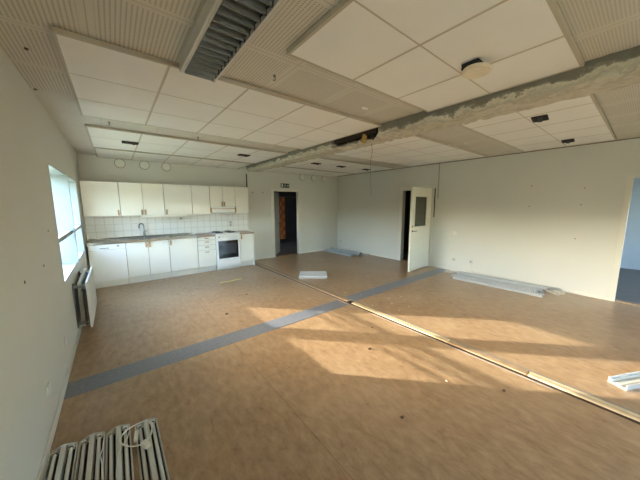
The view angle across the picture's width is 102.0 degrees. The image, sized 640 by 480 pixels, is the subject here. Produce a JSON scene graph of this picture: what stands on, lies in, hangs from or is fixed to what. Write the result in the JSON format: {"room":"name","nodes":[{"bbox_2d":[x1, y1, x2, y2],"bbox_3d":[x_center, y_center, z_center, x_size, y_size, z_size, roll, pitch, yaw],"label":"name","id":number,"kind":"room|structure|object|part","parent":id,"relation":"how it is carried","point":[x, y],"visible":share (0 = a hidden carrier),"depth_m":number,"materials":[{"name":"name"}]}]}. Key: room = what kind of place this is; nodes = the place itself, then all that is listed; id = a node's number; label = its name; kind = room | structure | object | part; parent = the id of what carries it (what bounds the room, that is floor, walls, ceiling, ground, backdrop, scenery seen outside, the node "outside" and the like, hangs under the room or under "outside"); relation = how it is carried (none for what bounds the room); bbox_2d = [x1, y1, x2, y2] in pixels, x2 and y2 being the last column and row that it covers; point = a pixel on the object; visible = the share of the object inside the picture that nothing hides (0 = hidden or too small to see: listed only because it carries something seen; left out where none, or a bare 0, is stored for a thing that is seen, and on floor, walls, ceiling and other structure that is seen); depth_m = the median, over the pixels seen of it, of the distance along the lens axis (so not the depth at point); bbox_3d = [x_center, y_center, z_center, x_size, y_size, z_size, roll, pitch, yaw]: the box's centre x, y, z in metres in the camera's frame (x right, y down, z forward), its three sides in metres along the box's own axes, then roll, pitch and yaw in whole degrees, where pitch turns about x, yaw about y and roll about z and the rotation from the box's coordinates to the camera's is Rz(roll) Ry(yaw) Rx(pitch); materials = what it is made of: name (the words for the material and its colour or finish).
{"room":"empty office kitchen","nodes":[
{"label":"empty office kitchen","id":0,"kind":"room"},
{"bbox_2d":[0,46,89,479],"bbox_3d":[-1.464,0.173,0.880,0.300,2.870,11.150,-6,10,-38],"label":"wall","id":1,"kind":"structure","parent":0,"point":[36,316],"depth_m":1.72,"materials":[{"name":"paint"}]},
{"bbox_2d":[46,381,50,397],"bbox_3d":[-1.913,1.054,1.830,0.012,0.080,0.084,-6,10,-38],"label":"wall outlet","id":2,"kind":"object","parent":1,"relation":"attached to","point":[48,387],"visible":1,"depth_m":1.81,"materials":[{"name":"white plastic"}]},
{"bbox_2d":[37,319,81,479],"bbox_3d":[-1.121,1.464,0.876,0.012,0.070,10.450,-6,10,-38],"label":"baseboard","id":3,"kind":"structure","parent":1,"relation":"attached to","point":[43,465],"depth_m":1.93,"materials":[{"name":"paint"}]},
{"bbox_2d":[48,163,84,282],"bbox_3d":[-3.584,-0.264,3.517,0.352,1.242,2.430,-6,10,-38],"label":"window","id":4,"kind":"structure","parent":1,"relation":"in","point":[64,191],"depth_m":3.55,"materials":[{"name":"glass"}]},
{"bbox_3d":[-3.589,0.340,3.594,0.334,0.024,2.406,-6,10,-38],"label":"sill","id":5,"kind":"part","parent":4,"relation":"part of","materials":[{"name":"paint"}]},
{"bbox_2d":[72,267,96,327],"bbox_3d":[-3.189,0.746,3.536,0.156,0.590,1.100,-6,10,-38],"label":"radiator","id":6,"kind":"object","parent":1,"relation":"attached to","point":[85,285],"visible":1,"depth_m":3.24,"materials":[{"name":"white metal"}]},
{"bbox_3d":[-3.252,0.754,3.583,0.035,0.560,0.950,-6,10,-38],"label":"panel","id":7,"kind":"part","parent":6,"relation":"part of","materials":[{"name":"white metal"}]},
{"bbox_3d":[-3.117,0.735,3.541,0.022,0.570,1.020,-6,10,-38],"label":"panel","id":8,"kind":"part","parent":6,"relation":"part of","materials":[{"name":"white metal"}]},
{"bbox_2d":[76,153,337,257],"bbox_3d":[-2.040,-0.711,7.398,6.960,2.870,0.120,-6,10,-38],"label":"wall","id":9,"kind":"structure","parent":0,"point":[319,198],"depth_m":7.52,"materials":[{"name":"paint"}]},
{"bbox_2d":[79,180,120,216],"bbox_3d":[-4.375,-0.817,5.184,0.568,0.680,0.385,-6,10,-38],"label":"upper cabinet","id":10,"kind":"object","parent":9,"relation":"attached to","point":[99,198],"visible":1,"depth_m":5.04,"materials":[{"name":"white wood"}]},
{"bbox_2d":[114,159,125,167],"bbox_3d":[-4.208,-1.610,5.451,0.200,0.200,0.030,-6,10,-38],"label":"air vent","id":11,"kind":"object","parent":9,"relation":"in","point":[119,163],"visible":1,"depth_m":5.44,"materials":[{"name":"white plastic"}]},
{"bbox_2d":[118,182,164,215],"bbox_3d":[-3.845,-0.875,5.599,0.776,0.680,0.385,-6,10,-38],"label":"upper cabinet","id":12,"kind":"object","parent":9,"relation":"attached to","point":[135,199],"visible":1,"depth_m":5.45,"materials":[{"name":"white wood"}]},
{"bbox_3d":[-3.900,-0.842,5.357,0.381,0.674,0.018,-6,10,-38],"label":"door","id":13,"kind":"part","parent":12,"relation":"part of","materials":[{"name":"white wood"}]},
{"bbox_3d":[-3.595,-0.875,5.596,0.383,0.674,0.018,-6,10,-38],"label":"door","id":14,"kind":"part","parent":12,"relation":"part of","materials":[{"name":"white wood"}]},
{"bbox_2d":[142,215,186,216],"bbox_3d":[-3.442,-0.535,5.771,0.870,0.039,0.018,-6,10,-38],"label":"light pelmet","id":15,"kind":"object","parent":12,"relation":"attached to","point":[146,215],"visible":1,"depth_m":5.74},
{"bbox_2d":[139,161,149,169],"bbox_3d":[-3.871,-1.647,5.715,0.196,0.196,0.030,-6,10,-38],"label":"air vent","id":16,"kind":"object","parent":9,"relation":"in","point":[144,165],"visible":1,"depth_m":5.70,"materials":[{"name":"white plastic"}]},
{"bbox_2d":[84,213,247,240],"bbox_3d":[-3.387,-0.371,6.285,3.419,0.486,0.008,-6,10,-38],"label":"backsplash","id":17,"kind":"structure","parent":9,"relation":"attached to","point":[103,226],"depth_m":6.04,"materials":[{"name":"white tile"}]},
{"bbox_2d":[161,163,170,170],"bbox_3d":[-3.542,-1.683,5.973,0.196,0.196,0.030,-6,10,-38],"label":"air vent","id":18,"kind":"object","parent":9,"relation":"in","point":[165,166],"visible":1,"depth_m":5.96,"materials":[{"name":"white plastic"}]},
{"bbox_2d":[163,184,192,214],"bbox_3d":[-3.318,-0.932,6.012,0.559,0.680,0.385,-6,10,-38],"label":"upper cabinet","id":19,"kind":"object","parent":9,"relation":"attached to","point":[177,198],"visible":0.99,"depth_m":5.87,"materials":[{"name":"white wood"}]},
{"bbox_2d":[191,185,210,213],"bbox_3d":[-2.946,-0.975,6.319,0.401,0.680,0.359,-6,10,-38],"label":"upper cabinet","id":20,"kind":"object","parent":9,"relation":"attached to","point":[200,197],"visible":0.98,"depth_m":6.17,"materials":[{"name":"white wood"}]},
{"bbox_2d":[209,186,234,206],"bbox_3d":[-2.535,-1.103,6.614,0.621,0.510,0.385,-6,10,-38],"label":"upper cabinet","id":21,"kind":"object","parent":9,"relation":"attached to","point":[220,196],"visible":0.99,"depth_m":6.47,"materials":[{"name":"white wood"}]},
{"bbox_3d":[-2.559,-1.073,6.396,0.304,0.504,0.018,-6,10,-38],"label":"door","id":22,"kind":"part","parent":21,"relation":"part of","materials":[{"name":"white wood"}]},
{"bbox_2d":[210,207,235,213],"bbox_3d":[-2.524,-0.768,6.649,0.640,0.158,0.409,-6,10,-38],"label":"range hood","id":23,"kind":"object","parent":21,"relation":"attached to","point":[214,210],"visible":0.99,"depth_m":6.50,"materials":[{"name":"white metal"}]},
{"bbox_3d":[-2.429,-0.741,6.532,0.570,0.075,0.044,-6,10,-38],"label":"panel","id":24,"kind":"part","parent":23,"relation":"part of","materials":[{"name":"white metal"}]},
{"bbox_3d":[-2.315,-1.099,6.587,0.305,0.504,0.018,-6,10,-38],"label":"door","id":25,"kind":"part","parent":21,"relation":"part of","materials":[{"name":"white wood"}]},
{"bbox_2d":[234,187,248,212],"bbox_3d":[-2.158,-1.062,6.937,0.351,0.680,0.359,-6,10,-38],"label":"upper cabinet","id":26,"kind":"object","parent":9,"relation":"attached to","point":[241,193],"visible":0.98,"depth_m":6.79,"materials":[{"name":"white wood"}]},
{"bbox_2d":[255,256,272,259],"bbox_3d":[-1.726,0.542,7.730,0.725,0.055,0.012,-6,10,-38],"label":"baseboard","id":27,"kind":"structure","parent":9,"relation":"attached to","point":[268,256],"depth_m":7.75,"materials":[{"name":"paint"}]},
{"bbox_2d":[281,183,288,187],"bbox_3d":[-1.072,-1.667,7.950,0.290,0.124,0.024,-6,10,-38],"label":"exit sign","id":28,"kind":"object","parent":9,"relation":"attached to","point":[283,185],"visible":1,"depth_m":7.93,"materials":[{"name":"white plastic"}]},
{"bbox_2d":[271,188,300,257],"bbox_3d":[-1.261,-0.580,8.420,1.035,2.090,0.744,-6,10,-38],"label":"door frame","id":29,"kind":"structure","parent":9,"relation":"in","point":[274,195],"depth_m":8.34,"materials":[{"name":"paint"}]},
{"bbox_2d":[299,174,304,180],"bbox_3d":[-0.569,-2.009,8.302,0.210,0.210,0.030,-6,10,-38],"label":"air vent","id":30,"kind":"object","parent":9,"relation":"in","point":[302,177],"visible":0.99,"depth_m":8.29,"materials":[{"name":"white plastic"}]},
{"bbox_2d":[301,247,336,253],"bbox_3d":[0.009,0.352,9.090,1.610,0.055,0.012,-6,10,-38],"label":"baseboard","id":31,"kind":"structure","parent":9,"relation":"attached to","point":[333,247],"depth_m":8.93,"materials":[{"name":"paint"}]},
{"bbox_2d":[274,191,296,242],"bbox_3d":[-2.122,-1.077,10.576,3.800,2.500,0.100,-6,10,-38],"label":"wall","id":32,"kind":"structure","parent":0,"point":[290,197],"depth_m":11.18,"materials":[{"name":"paint"}]},
{"bbox_2d":[0,0,639,176],"bbox_3d":[1.368,-1.459,2.846,6.840,0.174,11.030,-6,10,-38],"label":"ceiling","id":33,"kind":"structure","parent":0,"point":[91,64],"depth_m":1.97,"materials":[{"name":"tile"}]},
{"bbox_2d":[122,141,138,144],"bbox_3d":[-2.956,-1.503,4.038,0.210,0.034,0.140,-6,10,-38],"label":"air vent","id":34,"kind":"object","parent":33,"relation":"attached to","point":[124,142],"depth_m":4.02,"materials":[{"name":"black metal"}]},
{"bbox_2d":[179,0,282,82],"bbox_3d":[-0.088,-1.083,0.872,0.235,0.096,2.590,-6,10,-38],"label":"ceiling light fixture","id":35,"kind":"object","parent":33,"relation":"attached to","point":[222,29],"visible":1,"depth_m":1.41,"materials":[{"name":"white metal"}]},
{"bbox_3d":[-0.002,-1.059,0.929,0.006,0.032,2.566,-6,10,-38],"label":"clip rail","id":36,"kind":"part","parent":35,"relation":"part of","materials":[{"name":"silver metal"}]},
{"bbox_2d":[246,45,639,171],"bbox_3d":[1.498,-1.292,2.593,0.323,0.196,10.440,-6,10,-38],"label":"beam","id":37,"kind":"structure","parent":33,"relation":"attached to","point":[621,69],"depth_m":2.31,"materials":[{"name":"plaster"},{"name":"concrete"}]},
{"bbox_2d":[461,58,491,78],"bbox_3d":[1.090,-1.193,1.806,0.184,0.073,0.185,-6,10,-38],"label":"smoke detector","id":38,"kind":"object","parent":33,"relation":"attached to","point":[476,68],"visible":1,"depth_m":1.78,"materials":[{"name":"beige plastic"}]},
{"bbox_2d":[531,114,548,122],"bbox_3d":[2.505,-1.372,2.953,0.140,0.034,0.210,7,11,44],"label":"ceiling vent","id":39,"kind":"object","parent":33,"relation":"attached to","point":[541,118],"depth_m":2.94,"materials":[{"name":"black metal"}]},
{"bbox_2d":[561,139,574,143],"bbox_3d":[3.829,-1.519,4.003,0.210,0.034,0.140,-8,11,-44],"label":"ceiling vent","id":40,"kind":"object","parent":33,"relation":"attached to","point":[566,141],"depth_m":3.98,"materials":[{"name":"black metal"}]},
{"bbox_2d":[50,241,639,479],"bbox_3d":[1.975,0.949,5.305,10.400,0.120,13.600,-6,10,-38],"label":"floor","id":41,"kind":"structure","parent":0,"point":[306,399],"depth_m":2.41,"materials":[{"name":"brown laminate"}]},
{"bbox_2d":[43,441,77,479],"bbox_3d":[-1.286,1.428,1.210,0.132,0.050,1.262,-6,10,-38],"label":"batten","id":42,"kind":"object","parent":41,"relation":"on","point":[61,463],"visible":1,"depth_m":1.59,"materials":[{"name":"white metal"}]},
{"bbox_3d":[-1.675,1.363,1.698,0.132,0.050,0.006,-6,10,-38],"label":"plate","id":43,"kind":"part","parent":42,"relation":"part of","materials":[{"name":"white metal"}]},
{"bbox_2d":[74,431,104,479],"bbox_3d":[-1.170,1.417,1.288,0.132,0.050,1.262,-6,10,-38],"label":"batten","id":44,"kind":"object","parent":41,"relation":"on","point":[88,464],"visible":1,"depth_m":1.62,"materials":[{"name":"white metal"}]},
{"bbox_3d":[-1.559,1.352,1.776,0.132,0.050,0.006,-6,10,-38],"label":"plate","id":45,"kind":"part","parent":44,"relation":"part of","materials":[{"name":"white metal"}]},
{"bbox_2d":[100,437,104,479],"bbox_3d":[-1.286,1.366,1.523,0.022,0.008,0.580,-6,10,-38],"label":"cord","id":46,"kind":"object","parent":44,"relation":"on","point":[104,437],"visible":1,"depth_m":1.58,"materials":[{"name":"white plastic"}]},
{"bbox_2d":[87,243,128,288],"bbox_3d":[-4.290,0.478,5.285,0.565,0.854,0.596,-6,10,-38],"label":"dishwasher","id":47,"kind":"object","parent":41,"relation":"on","point":[108,262],"visible":0.9,"depth_m":5.06,"materials":[{"name":"white metal"}]},
{"bbox_3d":[-4.118,0.136,5.018,0.565,0.101,0.032,-6,10,-38],"label":"control panel","id":48,"kind":"part","parent":47,"relation":"part of","materials":[{"name":"white plastic"}]},
{"bbox_2d":[105,424,133,479],"bbox_3d":[-1.040,1.408,1.351,0.132,0.050,1.262,-6,10,-38],"label":"batten","id":49,"kind":"object","parent":41,"relation":"on","point":[125,471],"visible":0.94,"depth_m":1.64,"materials":[{"name":"white metal"}]},
{"bbox_3d":[-1.430,1.343,1.839,0.132,0.050,0.006,-6,10,-38],"label":"plate","id":50,"kind":"part","parent":49,"relation":"part of","materials":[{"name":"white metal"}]},
{"bbox_2d":[116,429,129,479],"bbox_3d":[-1.169,1.366,1.516,0.047,0.027,0.725,-5,9,-32],"label":"cord","id":51,"kind":"object","parent":49,"relation":"on","point":[129,429],"visible":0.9,"depth_m":1.61,"materials":[{"name":"white plastic"}]},
{"bbox_2d":[125,240,170,282],"bbox_3d":[-3.763,0.420,5.687,0.754,0.857,0.613,-6,10,-38],"label":"base cabinet","id":52,"kind":"object","parent":41,"relation":"on","point":[147,260],"visible":1,"depth_m":5.46,"materials":[{"name":"white wood"}]},
{"bbox_3d":[-3.745,0.400,5.350,0.366,0.715,0.018,-6,10,-38],"label":"door","id":53,"kind":"part","parent":52,"relation":"part of","materials":[{"name":"white wood"}]},
{"bbox_2d":[86,233,196,245],"bbox_3d":[-3.769,-0.037,5.623,1.910,0.067,0.608,-6,10,-38],"label":"countertop","id":54,"kind":"structure","parent":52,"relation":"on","point":[115,240],"depth_m":5.49,"materials":[{"name":"silver metal"}]},
{"bbox_3d":[-3.449,0.367,5.582,0.376,0.715,0.018,-6,10,-38],"label":"door","id":55,"kind":"part","parent":52,"relation":"part of","materials":[{"name":"white wood"}]},
{"bbox_2d":[194,233,214,236],"bbox_3d":[-3.619,-0.038,5.757,2.326,0.028,0.609,-6,10,-38],"label":"countertop","id":56,"kind":"structure","parent":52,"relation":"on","point":[199,234],"depth_m":6.22,"materials":[{"name":"laminate"}]},
{"bbox_2d":[138,223,145,236],"bbox_3d":[-3.907,-0.220,5.719,0.157,0.312,0.085,-6,10,-38],"label":"faucet","id":57,"kind":"object","parent":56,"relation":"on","point":[144,231],"visible":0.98,"depth_m":5.73,"materials":[{"name":"silver metal"}]},
{"bbox_2d":[135,417,169,479],"bbox_3d":[-0.879,1.400,1.408,0.132,0.050,1.262,-6,10,-38],"label":"batten","id":58,"kind":"object","parent":41,"relation":"on","point":[152,462],"visible":0.78,"depth_m":1.64,"materials":[{"name":"white metal"}]},
{"bbox_2d":[119,420,153,448],"bbox_3d":[-1.220,1.315,1.732,0.192,0.030,0.259,-6,10,-38],"label":"coiled cable","id":59,"kind":"object","parent":58,"relation":"on","point":[145,443],"visible":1,"depth_m":1.72,"materials":[{"name":"white plastic"}]},
{"bbox_3d":[-1.272,1.335,1.894,0.132,0.050,0.006,-6,10,-38],"label":"plate","id":60,"kind":"part","parent":58,"relation":"part of","materials":[{"name":"white metal"}]},
{"bbox_2d":[169,238,198,276],"bbox_3d":[-3.241,0.363,6.097,0.570,0.857,0.613,-6,10,-38],"label":"base cabinet","id":61,"kind":"object","parent":41,"relation":"on","point":[183,252],"visible":0.97,"depth_m":5.87,"materials":[{"name":"white wood"}]},
{"bbox_2d":[197,236,216,272],"bbox_3d":[-2.857,0.321,6.398,0.402,0.857,0.613,-6,10,-38],"label":"base cabinet","id":62,"kind":"object","parent":41,"relation":"on","point":[206,246],"visible":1,"depth_m":6.18,"materials":[{"name":"white wood"}]},
{"bbox_3d":[-2.689,0.067,6.148,0.397,0.112,0.018,-6,10,-38],"label":"drawer","id":63,"kind":"part","parent":62,"relation":"part of","materials":[{"name":"white wood"}]},
{"bbox_3d":[-2.689,-0.033,6.135,0.397,0.075,0.018,-6,10,-38],"label":"drawer","id":64,"kind":"part","parent":62,"relation":"part of","materials":[{"name":"white wood"}]},
{"bbox_3d":[-2.689,0.186,6.165,0.397,0.112,0.018,-6,10,-38],"label":"drawer","id":65,"kind":"part","parent":62,"relation":"part of","materials":[{"name":"white wood"}]},
{"bbox_3d":[-2.688,0.444,6.200,0.397,0.392,0.018,-6,10,-38],"label":"drawer","id":66,"kind":"part","parent":62,"relation":"part of","materials":[{"name":"white wood"}]},
{"bbox_2d":[209,230,240,269],"bbox_3d":[-2.443,0.245,6.683,0.602,0.929,0.630,-6,10,-38],"label":"stove","id":67,"kind":"object","parent":41,"relation":"on","point":[227,242],"visible":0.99,"depth_m":6.47,"materials":[{"name":"white metal"}]},
{"bbox_2d":[209,230,239,234],"bbox_3d":[-2.460,-0.196,6.642,0.602,0.044,0.580,-6,10,-38],"label":"cooktop","id":68,"kind":"object","parent":67,"relation":"in","point":[228,232],"depth_m":6.55,"materials":[{"name":"white metal"}]},
{"bbox_3d":[-2.287,-0.090,6.437,0.600,0.109,0.035,-6,10,-38],"label":"control panel","id":69,"kind":"part","parent":67,"relation":"part of","materials":[{"name":"white metal"}]},
{"bbox_3d":[-2.287,0.219,6.480,0.592,0.505,0.032,-6,10,-38],"label":"oven door","id":70,"kind":"part","parent":67,"relation":"part of","materials":[{"name":"white ceramic"}]},
{"bbox_3d":[-2.275,0.209,6.463,0.400,0.260,0.002,-6,10,-38],"label":"glass","id":71,"kind":"part","parent":67,"relation":"part of","materials":[{"name":"black glass"}]},
{"bbox_3d":[-2.287,0.569,6.529,0.592,0.180,0.030,-6,10,-38],"label":"storage drawer","id":72,"kind":"part","parent":67,"relation":"part of","materials":[{"name":"white metal"}]},
{"bbox_2d":[240,233,254,266],"bbox_3d":[-2.075,0.235,7.015,0.373,0.857,0.621,-6,10,-38],"label":"base cabinet","id":73,"kind":"object","parent":41,"relation":"on","point":[247,257],"visible":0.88,"depth_m":6.80,"materials":[{"name":"white wood"}]},
{"bbox_2d":[236,231,253,233],"bbox_3d":[-2.078,-0.207,6.964,0.390,0.028,0.609,-6,10,-38],"label":"countertop","id":74,"kind":"structure","parent":73,"relation":"on","point":[241,232],"depth_m":6.78,"materials":[{"name":"laminate"}]},
{"bbox_3d":[-1.944,0.218,7.134,0.018,0.856,0.595,-6,10,-38],"label":"panel","id":75,"kind":"part","parent":73,"relation":"part of","materials":[{"name":"white wood"}]},
{"bbox_2d":[64,268,445,398],"bbox_3d":[0.449,1.018,4.366,6.816,0.003,0.300,-6,10,-38],"label":"trim","id":76,"kind":"structure","parent":41,"relation":"on","point":[89,383],"depth_m":2.98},
{"bbox_2d":[299,271,326,277],"bbox_3d":[-0.155,0.788,5.891,0.620,0.051,0.430,0,8,0],"label":"loose slab","id":77,"kind":"object","parent":41,"relation":"on","point":[303,274],"visible":1,"depth_m":5.81,"materials":[{"name":"white"}]},
{"bbox_2d":[324,249,353,256],"bbox_3d":[0.595,0.418,8.596,0.130,0.050,1.332,-6,10,-38],"label":"batten","id":78,"kind":"object","parent":41,"relation":"on","point":[350,255],"visible":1,"depth_m":8.52,"materials":[{"name":"grey metal"}]},
{"bbox_2d":[327,249,355,255],"bbox_3d":[0.683,0.402,8.716,0.130,0.050,1.332,-6,10,-38],"label":"batten","id":79,"kind":"object","parent":41,"relation":"on","point":[327,249],"visible":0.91,"depth_m":8.58,"materials":[{"name":"grey metal"}]},
{"bbox_2d":[255,262,639,424],"bbox_3d":[1.476,1.184,3.072,0.168,0.016,10.700,-6,10,-38],"label":"trim","id":80,"kind":"structure","parent":41,"relation":"on","point":[611,407],"depth_m":2.67,"materials":[{"name":"brown wood"}]},
{"bbox_2d":[451,273,537,292],"bbox_3d":[3.457,0.860,5.280,0.130,0.050,1.512,-6,10,-38],"label":"batten","id":81,"kind":"object","parent":41,"relation":"on","point":[452,274],"visible":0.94,"depth_m":5.15,"materials":[{"name":"white wood"}]},
{"bbox_2d":[453,276,543,297],"bbox_3d":[3.408,0.886,5.089,0.130,0.050,1.512,-6,10,-38],"label":"batten","id":82,"kind":"object","parent":41,"relation":"on","point":[454,277],"visible":1,"depth_m":4.96,"materials":[{"name":"white wood"}]},
{"bbox_2d":[457,273,543,292],"bbox_3d":[3.618,0.852,5.330,0.130,0.050,1.512,-6,10,-38],"label":"batten","id":83,"kind":"object","parent":41,"relation":"on","point":[539,290],"visible":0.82,"depth_m":5.14,"materials":[{"name":"white wood"}]},
{"bbox_2d":[458,271,547,289],"bbox_3d":[3.662,0.801,5.308,0.130,0.050,1.512,-7,10,-41],"label":"batten","id":84,"kind":"object","parent":83,"relation":"on","point":[460,272],"visible":1,"depth_m":5.18,"materials":[{"name":"white wood"}]},
{"bbox_2d":[546,289,564,294],"bbox_3d":[4.246,0.940,4.706,0.223,0.046,0.296,-6,10,-38],"label":"cable tangle","id":85,"kind":"object","parent":41,"relation":"on","point":[550,291],"visible":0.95,"depth_m":4.68,"materials":[{"name":"white plastic"}]},
{"bbox_2d":[608,371,639,390],"bbox_3d":[3.219,1.252,2.416,1.200,0.047,0.125,-2,8,-12],"label":"lamp housing","id":86,"kind":"object","parent":41,"relation":"on","point":[628,381],"visible":1,"depth_m":2.35,"materials":[{"name":"white metal"}]},
{"bbox_3d":[3.215,1.256,2.436,1.180,0.024,0.070,-2,8,-12],"label":"rail","id":87,"kind":"part","parent":86,"relation":"part of","materials":[{"name":"white metal"}]},
{"bbox_3d":[0.838,0.397,8.749,0.130,0.050,1.332,-6,10,-38],"label":"batten","id":88,"kind":"object","parent":41,"relation":"on","visible":0},
{"bbox_2d":[330,247,361,253],"bbox_3d":[0.833,0.352,8.675,0.130,0.050,1.332,-7,10,-40],"label":"batten","id":89,"kind":"object","parent":88,"relation":"on","point":[354,252],"visible":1,"depth_m":8.57,"materials":[{"name":"grey metal"}]},
{"bbox_2d":[403,191,408,251],"bbox_3d":[2.442,-0.787,8.341,1.439,2.500,0.100,-6,10,-38],"label":"wall","id":90,"kind":"structure","parent":0,"point":[407,192],"depth_m":8.65,"materials":[{"name":"paint"}]},
{"bbox_2d":[407,191,410,251],"bbox_3d":[3.650,-0.731,7.897,0.100,2.500,2.100,-6,10,-38],"label":"wall","id":91,"kind":"structure","parent":0,"point":[409,191],"depth_m":8.68,"materials":[{"name":"paint"}]},
{"bbox_2d":[337,138,639,296],"bbox_3d":[4.102,-0.427,5.166,0.120,2.870,11.030,-6,10,-38],"label":"wall","id":92,"kind":"structure","parent":0,"point":[487,201],"depth_m":5.22,"materials":[{"name":"paint"}]},
{"bbox_2d":[337,247,397,259],"bbox_3d":[1.448,0.419,8.563,0.012,0.055,2.608,-6,10,-38],"label":"baseboard","id":93,"kind":"structure","parent":92,"relation":"attached to","point":[337,247],"depth_m":8.30,"materials":[{"name":"paint"}]},
{"bbox_2d":[397,185,435,271],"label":"door","id":94,"kind":"structure","parent":92,"relation":"in","point":[422,206],"depth_m":6.44,"materials":[{"name":"white paint"},{"name":"glass"},{"name":"metal"}]},
{"bbox_3d":[2.454,-0.271,6.354,0.952,1.988,0.040,-7,10,-41],"label":"panel","id":95,"kind":"part","parent":94,"relation":"part of","materials":[{"name":"white wood"}]},
{"bbox_3d":[2.420,-0.687,6.268,0.560,0.700,0.016,-7,10,-41],"label":"frosted pane","id":96,"kind":"part","parent":94,"relation":"part of","materials":[{"name":"grey glass"}]},
{"bbox_2d":[338,137,639,176],"bbox_3d":[4.053,-1.690,4.946,0.010,0.015,11.010,-6,10,-38],"label":"trim","id":97,"kind":"structure","parent":92,"relation":"attached to","point":[636,137],"depth_m":5.11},
{"bbox_2d":[431,264,608,299],"bbox_3d":[3.863,0.823,5.537,0.012,0.055,3.135,-6,10,-38],"label":"baseboard","id":98,"kind":"structure","parent":92,"relation":"attached to","point":[437,266],"depth_m":4.85,"materials":[{"name":"paint"}]},
{"bbox_2d":[609,173,639,305],"bbox_3d":[5.203,0.039,3.814,0.134,2.065,1.075,-6,10,-38],"label":"door frame","id":99,"kind":"structure","parent":92,"relation":"in","point":[630,178],"depth_m":4.16,"materials":[{"name":"paint"}]},
{"bbox_2d":[620,178,639,269],"bbox_3d":[8.322,-0.427,5.556,0.100,2.500,4.800,-6,10,-38],"label":"wall","id":100,"kind":"structure","parent":0,"point":[630,259],"depth_m":6.34,"materials":[{"name":"paint"}]},
{"bbox_3d":[0.120,-1.104,10.723,0.100,2.500,2.449,-6,10,-38],"label":"wall","id":101,"kind":"structure","parent":0,"visible":0},
{"bbox_3d":[-0.660,-1.549,9.377,2.700,0.024,0.024,-6,10,-38],"label":"rail","id":102,"kind":"object","parent":101,"relation":"attached to","visible":0},
{"bbox_2d":[279,197,284,238],"bbox_3d":[-1.303,-0.750,8.966,0.190,1.440,0.048,-6,10,-38],"label":"hanging cloth","id":103,"kind":"object","parent":102,"relation":"hanging from","point":[281,199],"visible":1,"depth_m":8.97,"materials":[{"name":"orange fabric"}]}
]}

